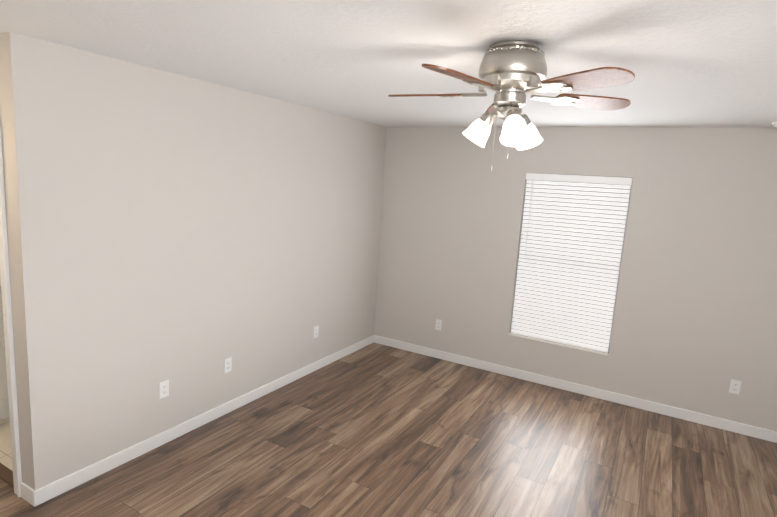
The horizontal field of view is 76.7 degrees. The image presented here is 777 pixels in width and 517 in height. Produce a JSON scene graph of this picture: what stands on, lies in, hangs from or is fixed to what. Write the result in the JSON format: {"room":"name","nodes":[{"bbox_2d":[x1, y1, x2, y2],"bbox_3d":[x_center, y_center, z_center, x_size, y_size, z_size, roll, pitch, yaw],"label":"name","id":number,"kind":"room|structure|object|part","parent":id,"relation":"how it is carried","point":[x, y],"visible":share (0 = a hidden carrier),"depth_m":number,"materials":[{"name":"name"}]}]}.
{"room":"empty bedroom","nodes":[
{"label":"empty bedroom","id":0,"kind":"room"},
{"bbox_2d":[0,417,12,470],"bbox_3d":[-2.318,1.152,4.064,1.830,0.100,1.940,9,10,29],"label":"floor","id":1,"kind":"structure","parent":0,"point":[5,450],"depth_m":3.23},
{"bbox_2d":[0,275,8,419],"bbox_3d":[-2.758,0.603,3.809,0.569,1.008,1.020,9,10,29],"label":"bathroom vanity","id":2,"kind":"object","parent":1,"relation":"on","point":[4,408],"depth_m":3.43,"materials":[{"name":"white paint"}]},
{"bbox_2d":[0,87,23,482],"bbox_3d":[-2.672,0.007,3.014,1.730,2.440,0.120,9,10,29],"label":"wall","id":3,"kind":"structure","parent":0,"point":[3,155],"depth_m":2.55,"materials":[{"name":"grey paint"}]},
{"bbox_2d":[0,463,13,487],"bbox_3d":[-2.406,1.261,2.992,0.760,0.008,0.070,9,10,29],"label":"trim","id":4,"kind":"structure","parent":3,"relation":"attached to","point":[6,474],"depth_m":2.90,"materials":[{"name":"brown wood"}]},
{"bbox_2d":[0,122,21,496],"bbox_3d":[-2.366,0.229,2.784,0.884,2.112,0.021,9,10,29],"label":"door frame","id":5,"kind":"structure","parent":3,"relation":"attached to","point":[9,354],"depth_m":2.60,"materials":[{"name":"white wood"}]},
{"bbox_2d":[0,32,385,489],"bbox_3d":[-1.026,-0.051,4.040,0.120,2.440,3.530,9,10,29],"label":"wall","id":6,"kind":"structure","parent":0,"point":[185,236],"depth_m":3.15,"materials":[{"name":"grey paint"}]},
{"bbox_2d":[20,482,34,505],"bbox_3d":[-2.587,1.287,2.496,1.070,0.090,0.960,9,10,29],"label":"baseboard","id":7,"kind":"structure","parent":6,"relation":"attached to","point":[27,493],"depth_m":2.69,"materials":[{"name":"white wood"}]},
{"bbox_2d":[159,380,168,398],"bbox_3d":[-1.504,0.878,3.297,0.008,0.115,0.070,9,10,29],"label":"electrical outlet","id":8,"kind":"object","parent":6,"relation":"attached to","point":[164,388],"visible":1,"depth_m":3.29,"materials":[{"name":"white plastic"}]},
{"bbox_2d":[33,335,372,506],"bbox_3d":[-1.052,1.118,4.173,0.013,0.090,3.513,9,10,29],"label":"baseboard","id":9,"kind":"structure","parent":6,"relation":"attached to","point":[41,495],"depth_m":3.40,"materials":[{"name":"white wood"}]},
{"bbox_2d":[224,357,231,373],"bbox_3d":[-1.232,0.820,3.772,0.008,0.115,0.070,9,10,29],"label":"electrical outlet","id":10,"kind":"object","parent":6,"relation":"attached to","point":[227,365],"visible":1,"depth_m":3.77,"materials":[{"name":"white plastic"}]},
{"bbox_2d":[314,325,318,337],"bbox_3d":[-0.693,0.705,4.712,0.008,0.115,0.070,9,10,29],"label":"electrical outlet","id":11,"kind":"object","parent":6,"relation":"attached to","point":[316,330],"visible":1,"depth_m":4.71,"materials":[{"name":"white plastic"}]},
{"bbox_2d":[0,343,776,516],"bbox_3d":[-0.523,1.445,2.920,6.120,0.100,5.520,9,10,29],"label":"floor","id":12,"kind":"structure","parent":0,"point":[375,430],"depth_m":3.39,"materials":[{"name":"brown wood"}]},
{"bbox_2d":[0,0,776,126],"bbox_3d":[-0.366,-1.069,2.522,6.120,0.120,5.520,9,10,29],"label":"ceiling","id":13,"kind":"structure","parent":0,"point":[700,63],"depth_m":2.15,"materials":[{"name":"white paint"}]},
{"bbox_2d":[388,41,634,170],"bbox_3d":[0.470,-0.627,2.081,1.046,0.510,1.067,9,10,29],"label":"ceiling fan","id":14,"kind":"object","parent":13,"relation":"hanging from","point":[510,73],"visible":1,"depth_m":1.97,"materials":[{"name":"silver metal"}]},
{"bbox_3d":[0.475,-0.540,2.106,0.326,0.130,0.355,9,10,29],"label":"lamp shade","id":15,"kind":"part","parent":14,"relation":"part of","materials":[{"name":"white glass"}]},
{"bbox_2d":[374,127,776,431],"bbox_3d":[1.684,0.028,4.610,4.290,2.440,0.120,9,10,29],"label":"wall","id":16,"kind":"structure","parent":0,"point":[694,328],"depth_m":4.30,"materials":[{"name":"grey paint"}]},
{"bbox_2d":[435,319,441,330],"bbox_3d":[0.538,0.713,5.277,0.070,0.115,0.008,9,10,29],"label":"electrical outlet","id":17,"kind":"object","parent":16,"relation":"attached to","point":[438,326],"visible":1,"depth_m":5.28,"materials":[{"name":"white plastic"}]},
{"bbox_2d":[509,333,608,355],"bbox_3d":[1.617,0.811,4.712,0.920,0.019,0.087,9,10,29],"label":"window sill","id":18,"kind":"structure","parent":16,"relation":"attached to","point":[561,344],"depth_m":4.66,"materials":[{"name":"white wood"}]},
{"bbox_2d":[511,173,632,350],"bbox_3d":[1.696,0.024,4.641,0.920,1.600,0.055,9,10,29],"label":"window","id":19,"kind":"structure","parent":16,"relation":"in","point":[620,262],"depth_m":4.41,"materials":[{"name":"white plastic"}]},
{"bbox_2d":[510,173,632,352],"bbox_3d":[1.662,0.023,4.579,0.914,1.577,0.060,9,10,29],"label":"window blinds","id":20,"kind":"object","parent":19,"relation":"attached to","point":[572,235],"visible":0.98,"depth_m":4.57,"materials":[{"name":"white plastic"}]},
{"bbox_2d":[373,335,776,442],"bbox_3d":[1.570,1.192,4.741,4.030,0.090,0.013,9,10,29],"label":"baseboard","id":21,"kind":"structure","parent":16,"relation":"attached to","point":[761,433],"depth_m":4.55,"materials":[{"name":"white wood"}]},
{"bbox_2d":[729,379,741,394],"bbox_3d":[2.827,1.048,4.005,0.070,0.115,0.008,9,10,29],"label":"electrical outlet","id":22,"kind":"object","parent":16,"relation":"attached to","point":[735,386],"visible":1,"depth_m":4.00,"materials":[{"name":"white plastic"}]}
]}

